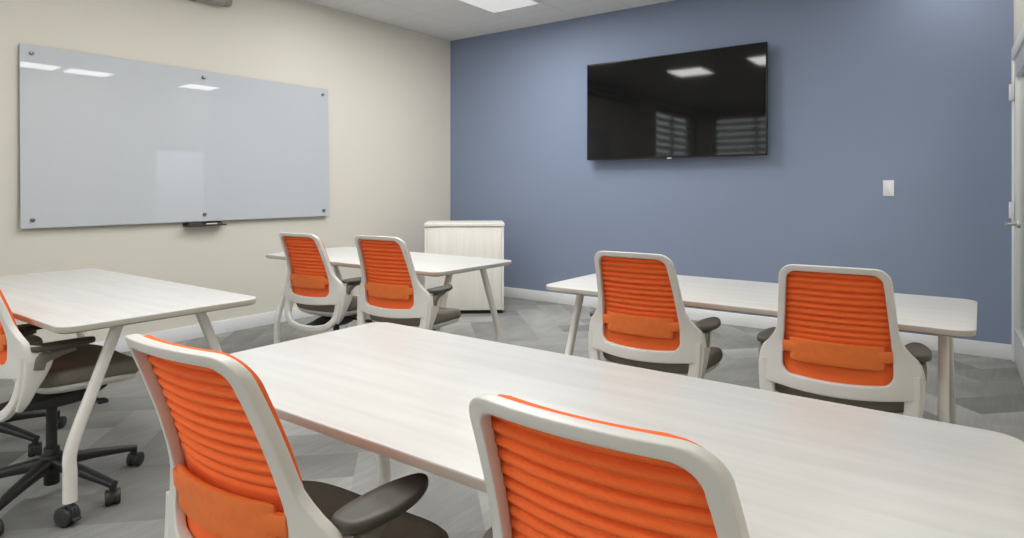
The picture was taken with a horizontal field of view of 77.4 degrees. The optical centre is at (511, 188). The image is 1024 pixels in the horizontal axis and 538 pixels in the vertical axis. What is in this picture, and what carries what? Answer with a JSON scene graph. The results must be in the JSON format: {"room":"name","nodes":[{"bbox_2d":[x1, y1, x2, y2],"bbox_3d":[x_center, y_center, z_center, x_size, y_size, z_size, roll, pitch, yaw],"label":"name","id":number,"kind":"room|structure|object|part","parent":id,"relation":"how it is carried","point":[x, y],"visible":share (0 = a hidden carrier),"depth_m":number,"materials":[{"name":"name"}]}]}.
{"room":"classroom","nodes":[
{"label":"classroom","id":0,"kind":"room"},
{"bbox_2d":[0,0,449,342],"bbox_3d":[-3.255,-0.275,4.320,0.150,2.967,8.613,0,0,36],"label":"wall","id":1,"kind":"structure","parent":0,"point":[387,85],"depth_m":5.58,"materials":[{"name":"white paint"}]},
{"bbox_2d":[19,43,328,228],"bbox_3d":[-2.499,-0.343,5.176,0.053,1.218,2.455,0,0,36],"label":"whiteboard","id":2,"kind":"object","parent":1,"relation":"attached to","point":[105,140],"visible":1,"depth_m":4.90,"materials":[{"name":"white glass"}]},
{"bbox_2d":[183,221,226,226],"bbox_3d":[-2.484,0.289,5.172,0.085,0.030,0.320,0,0,36],"label":"marker tray","id":3,"kind":"object","parent":1,"relation":"attached to","point":[204,223],"visible":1,"depth_m":5.16,"materials":[{"name":"grey"}]},
{"bbox_2d":[187,222,202,225],"bbox_3d":[-2.534,0.286,5.103,0.045,0.024,0.110,0,0,36],"label":"eraser","id":4,"kind":"object","parent":3,"relation":"on","point":[194,223],"visible":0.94,"depth_m":5.09,"materials":[{"name":"grey"}]},
{"bbox_2d":[189,0,232,6],"bbox_3d":[-3.078,-1.566,4.330,0.124,0.130,2.444,0,0,36],"label":"projection screen","id":5,"kind":"object","parent":1,"relation":"attached to","point":[225,3],"visible":1,"depth_m":5.22,"materials":[{"name":"grey"}]},
{"bbox_2d":[90,285,424,352],"bbox_3d":[-3.190,1.155,4.272,0.012,0.108,8.313,0,0,36],"label":"baseboard","id":6,"kind":"structure","parent":1,"relation":"attached to","point":[240,323],"depth_m":5.31,"materials":[{"name":"white paint"}]},
{"bbox_2d":[304,0,672,40],"bbox_3d":[-0.210,-1.808,2.085,8.005,0.100,8.913,0,0,36],"label":"ceiling","id":7,"kind":"structure","parent":0,"point":[450,20],"depth_m":6.39,"materials":[{"name":"paint"}]},
{"bbox_2d":[456,0,541,13],"bbox_3d":[-0.304,-1.754,5.755,0.580,0.008,1.200,0,0,36],"label":"recessed light","id":8,"kind":"object","parent":7,"relation":"in","point":[492,6],"visible":1,"depth_m":6.10,"materials":[{"name":"plastic"}]},
{"bbox_2d":[0,297,1023,537],"bbox_3d":[-0.270,1.209,2.172,8.662,0.001,10.253,0,0,36],"label":"floor","id":9,"kind":"structure","parent":0,"point":[989,392],"depth_m":3.15,"materials":[{"name":"carpet"}]},
{"bbox_2d":[0,334,66,456],"bbox_3d":[-2.457,0.728,2.959,0.633,0.960,0.700,0,0,36],"label":"chair","id":10,"kind":"object","parent":9,"relation":"on","point":[35,447],"visible":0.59,"depth_m":2.91,"materials":[{"name":"grey plastic"}]},
{"bbox_2d":[24,334,42,344],"bbox_3d":[-2.444,0.719,2.957,0.476,0.082,0.380,0,0,36],"label":"seat cushion","id":11,"kind":"object","parent":10,"relation":"on","point":[32,339],"depth_m":2.94,"materials":[{"name":"brown fabric"}]},
{"bbox_2d":[0,290,144,534],"bbox_3d":[-1.810,0.728,2.545,0.634,0.960,0.661,0,0,38],"label":"chair","id":12,"kind":"object","parent":9,"relation":"on","point":[49,376],"visible":0.96,"depth_m":2.42,"materials":[{"name":"grey plastic"}]},
{"bbox_3d":[-1.932,0.549,2.375,0.505,0.602,0.244,0,0,38],"label":"frame","id":13,"kind":"part","parent":12,"relation":"part of","materials":[{"name":"white plastic"}]},
{"bbox_3d":[-2.038,0.617,2.621,0.143,0.071,0.032,0,0,-43],"label":"arm post","id":14,"kind":"part","parent":12,"relation":"part of","materials":[{"name":"grey plastic"}]},
{"bbox_3d":[-1.669,0.617,2.329,0.032,0.071,0.143,0,0,30],"label":"arm post","id":15,"kind":"part","parent":12,"relation":"part of","materials":[{"name":"grey plastic"}]},
{"bbox_2d":[39,344,138,387],"bbox_3d":[-1.768,0.719,2.583,0.476,0.082,0.380,0,0,38],"label":"seat cushion","id":16,"kind":"object","parent":12,"relation":"on","point":[74,369],"depth_m":2.49,"materials":[{"name":"brown fabric"}]},
{"bbox_3d":[-1.644,0.817,2.510,0.188,0.022,0.037,0,0,35],"label":"lever","id":17,"kind":"part","parent":12,"relation":"part of","materials":[{"name":"black plastic"}]},
{"bbox_2d":[0,268,255,527],"bbox_3d":[-2.040,0.844,3.021,1.780,0.730,0.762,0,0,36],"label":"table","id":18,"kind":"object","parent":9,"relation":"on","point":[78,301],"visible":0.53,"depth_m":2.63,"materials":[{"name":"laminate"}]},
{"bbox_3d":[-2.539,0.814,3.685,0.038,0.621,0.205,0,0,34],"label":"leg","id":19,"kind":"part","parent":18,"relation":"part of","materials":[{"name":"white paint"}]},
{"bbox_3d":[-1.541,0.814,2.357,0.044,0.621,0.205,0,0,36],"label":"leg","id":20,"kind":"part","parent":18,"relation":"part of","materials":[{"name":"white paint"}]},
{"bbox_3d":[-1.257,0.814,2.744,0.038,0.621,0.205,0,0,38],"label":"leg","id":21,"kind":"part","parent":18,"relation":"part of","materials":[{"name":"white paint"}]},
{"bbox_2d":[125,334,448,537],"bbox_3d":[-0.395,0.728,1.304,0.627,0.960,0.686,0,0,33],"label":"chair","id":22,"kind":"object","parent":9,"relation":"on","point":[236,474],"visible":1,"depth_m":1.06,"materials":[{"name":"orange fabric"}]},
{"bbox_3d":[-0.231,0.587,1.084,0.032,0.071,0.143,0,0,25],"label":"arm post","id":23,"kind":"part","parent":22,"relation":"part of","materials":[{"name":"grey plastic"}]},
{"bbox_2d":[302,481,448,537],"bbox_3d":[-0.386,0.719,1.278,0.476,0.082,0.380,0,0,33],"label":"seat cushion","id":24,"kind":"object","parent":22,"relation":"on","point":[329,498],"depth_m":1.35,"materials":[{"name":"brown fabric"}]},
{"bbox_2d":[279,232,371,331],"bbox_3d":[-1.124,0.735,4.025,0.654,0.945,0.662,0,0,30],"label":"chair","id":25,"kind":"object","parent":9,"relation":"on","point":[312,284],"visible":0.79,"depth_m":3.81,"materials":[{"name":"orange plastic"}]},
{"bbox_2d":[296,296,357,311],"bbox_3d":[-1.106,0.726,4.047,0.476,0.080,0.380,0,0,30],"label":"seat cushion","id":26,"kind":"object","parent":25,"relation":"on","point":[349,305],"depth_m":3.85,"materials":[{"name":"brown fabric"}]},
{"bbox_3d":[-0.957,0.597,3.835,0.032,0.070,0.143,0,0,22],"label":"arm post","id":27,"kind":"part","parent":25,"relation":"part of","materials":[{"name":"grey plastic"}]},
{"bbox_3d":[-0.958,0.823,4.018,0.188,0.022,0.037,0,0,27],"label":"lever","id":28,"kind":"part","parent":25,"relation":"part of","materials":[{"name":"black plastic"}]},
{"bbox_2d":[266,247,511,343],"bbox_3d":[-0.899,0.844,4.450,1.725,0.730,0.762,0,0,36],"label":"table","id":29,"kind":"object","parent":9,"relation":"on","point":[425,264],"visible":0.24,"depth_m":4.19,"materials":[{"name":"laminate"}]},
{"bbox_3d":[-1.660,0.814,4.711,0.038,0.621,0.205,0,0,38],"label":"leg","id":30,"kind":"part","parent":29,"relation":"part of","materials":[{"name":"white paint"}]},
{"bbox_3d":[-1.375,0.814,5.098,0.038,0.621,0.205,0,0,34],"label":"leg","id":31,"kind":"part","parent":29,"relation":"part of","materials":[{"name":"white paint"}]},
{"bbox_3d":[-0.422,0.814,3.803,0.038,0.621,0.205,0,0,34],"label":"leg","id":32,"kind":"part","parent":29,"relation":"part of","materials":[{"name":"white paint"}]},
{"bbox_3d":[-0.138,0.814,4.190,0.038,0.621,0.205,0,0,38],"label":"leg","id":33,"kind":"part","parent":29,"relation":"part of","materials":[{"name":"white paint"}]},
{"bbox_2d":[355,235,460,334],"bbox_3d":[-0.546,0.728,3.616,0.639,0.960,0.698,0,0,28],"label":"chair","id":34,"kind":"object","parent":9,"relation":"on","point":[390,290],"visible":0.73,"depth_m":3.39,"materials":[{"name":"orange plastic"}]},
{"bbox_2d":[370,307,460,325],"bbox_3d":[-0.552,0.719,3.627,0.476,0.082,0.380,0,0,28],"label":"seat cushion","id":35,"kind":"object","parent":34,"relation":"on","point":[444,316],"depth_m":3.47,"materials":[{"name":"brown fabric"}]},
{"bbox_3d":[-0.396,0.587,3.421,0.032,0.071,0.143,0,0,20],"label":"arm post","id":36,"kind":"part","parent":34,"relation":"part of","materials":[{"name":"grey plastic"}]},
{"bbox_2d":[424,220,504,313],"bbox_3d":[-0.471,0.772,6.399,0.772,0.873,0.542,0,0,-3],"label":"storage cabinet","id":37,"kind":"object","parent":9,"relation":"on","point":[471,238],"visible":0.82,"depth_m":6.14,"materials":[{"name":"laminate"}]},
{"bbox_2d":[469,393,749,537],"bbox_3d":[0.266,0.728,0.944,0.634,0.960,0.681,0,0,36],"label":"chair","id":38,"kind":"object","parent":9,"relation":"on","point":[548,472],"visible":1,"depth_m":0.71,"materials":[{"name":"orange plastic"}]},
{"bbox_2d":[230,322,1023,537],"bbox_3d":[0.032,0.844,1.466,1.830,0.730,0.762,0,0,36],"label":"table","id":39,"kind":"object","parent":9,"relation":"on","point":[799,467],"visible":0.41,"depth_m":1.28,"materials":[{"name":"laminate"}]},
{"bbox_3d":[-0.487,0.814,2.145,0.038,0.621,0.205,0,0,34],"label":"leg","id":40,"kind":"part","parent":39,"relation":"part of","materials":[{"name":"white paint"}]},
{"bbox_2d":[588,251,722,381],"bbox_3d":[0.616,0.728,2.769,0.615,0.960,0.691,0,0,34],"label":"chair","id":41,"kind":"object","parent":9,"relation":"on","point":[640,319],"visible":0.7,"depth_m":2.53,"materials":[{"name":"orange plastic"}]},
{"bbox_2d":[603,347,722,372],"bbox_3d":[0.644,0.719,2.762,0.476,0.082,0.380,0,0,34],"label":"seat cushion","id":42,"kind":"object","parent":41,"relation":"on","point":[711,362],"depth_m":2.60,"materials":[{"name":"brown fabric"}]},
{"bbox_3d":[0.778,0.587,2.541,0.032,0.071,0.143,0,0,26],"label":"arm post","id":43,"kind":"part","parent":41,"relation":"part of","materials":[{"name":"grey plastic"}]},
{"bbox_2d":[546,273,976,423],"bbox_3d":[1.073,0.844,2.954,1.742,0.730,0.762,0,0,36],"label":"table","id":44,"kind":"object","parent":9,"relation":"on","point":[947,318],"visible":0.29,"depth_m":2.67,"materials":[{"name":"laminate"}]},
{"bbox_3d":[0.305,0.814,3.220,0.038,0.621,0.205,0,0,38],"label":"leg","id":45,"kind":"part","parent":44,"relation":"part of","materials":[{"name":"white paint"}]},
{"bbox_3d":[1.556,0.814,2.301,0.038,0.621,0.205,0,0,34],"label":"leg","id":46,"kind":"part","parent":44,"relation":"part of","materials":[{"name":"white paint"}]},
{"bbox_3d":[1.840,0.814,2.688,0.038,0.621,0.205,0,0,38],"label":"leg","id":47,"kind":"part","parent":44,"relation":"part of","materials":[{"name":"white paint"}]},
{"bbox_2d":[757,264,931,417],"bbox_3d":[1.181,0.728,2.286,0.658,0.960,0.648,0,0,32],"label":"chair","id":48,"kind":"object","parent":9,"relation":"on","point":[835,338],"visible":0.78,"depth_m":2.08,"materials":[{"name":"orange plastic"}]},
{"bbox_2d":[775,383,903,412],"bbox_3d":[1.198,0.719,2.318,0.476,0.082,0.380,0,0,32],"label":"seat cushion","id":49,"kind":"object","parent":48,"relation":"on","point":[892,407],"depth_m":2.14,"materials":[{"name":"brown fabric"}]},
{"bbox_3d":[1.340,0.587,2.102,0.032,0.071,0.143,0,0,24],"label":"arm post","id":50,"kind":"part","parent":48,"relation":"part of","materials":[{"name":"grey plastic"}]},
{"bbox_2d":[450,0,1013,344],"bbox_3d":[2.294,-0.275,5.496,7.405,2.967,0.150,0,0,36],"label":"wall","id":51,"kind":"structure","parent":0,"point":[914,94],"depth_m":5.39,"materials":[{"name":"blue paint"}]},
{"bbox_2d":[587,42,767,160],"bbox_3d":[1.480,-0.752,5.924,1.727,0.963,0.122,0,0,36],"label":"television","id":52,"kind":"object","parent":51,"relation":"attached to","point":[713,102],"visible":1,"depth_m":5.81,"materials":[{"name":"black"}]},
{"bbox_2d":[504,287,1011,359],"bbox_3d":[1.389,1.155,6.060,5.279,0.108,0.012,0,0,36],"label":"baseboard","id":53,"kind":"structure","parent":51,"relation":"attached to","point":[961,346],"depth_m":5.54,"materials":[{"name":"white plastic"}]},
{"bbox_2d":[883,180,893,195],"bbox_3d":[2.912,-0.001,4.943,0.074,0.122,0.010,0,0,36],"label":"light switch","id":54,"kind":"object","parent":51,"relation":"attached to","point":[888,185],"visible":1,"depth_m":4.94,"materials":[{"name":"white plastic"}]},
{"bbox_2d":[1014,0,1023,42],"bbox_3d":[1.259,-0.275,1.040,0.140,2.967,8.450,0,0,34],"label":"wall","id":55,"kind":"structure","parent":0,"point":[1018,4],"depth_m":4.19,"materials":[{"name":"white paint"}]},
{"bbox_2d":[1003,24,1023,384],"bbox_3d":[3.231,0.114,4.000,0.234,2.190,1.164,0,0,34],"label":"door","id":56,"kind":"structure","parent":55,"relation":"in","point":[1016,88],"depth_m":4.30,"materials":[{"name":"white wood"}]},
{"bbox_3d":[3.238,0.229,4.142,0.084,0.051,0.158,0,0,34],"label":"handle","id":57,"kind":"part","parent":56,"relation":"part of","materials":[{"name":"silver metal"}]},
{"bbox_3d":[3.261,0.114,3.980,0.162,2.190,1.164,0,0,34],"label":"frame","id":58,"kind":"part","parent":56,"relation":"part of","materials":[{"name":"white"}]},
{"bbox_3d":[3.224,0.112,4.009,0.008,1.725,0.750,0,0,34],"label":"glass","id":59,"kind":"part","parent":56,"relation":"part of","materials":[{"name":"glass"}]}
]}

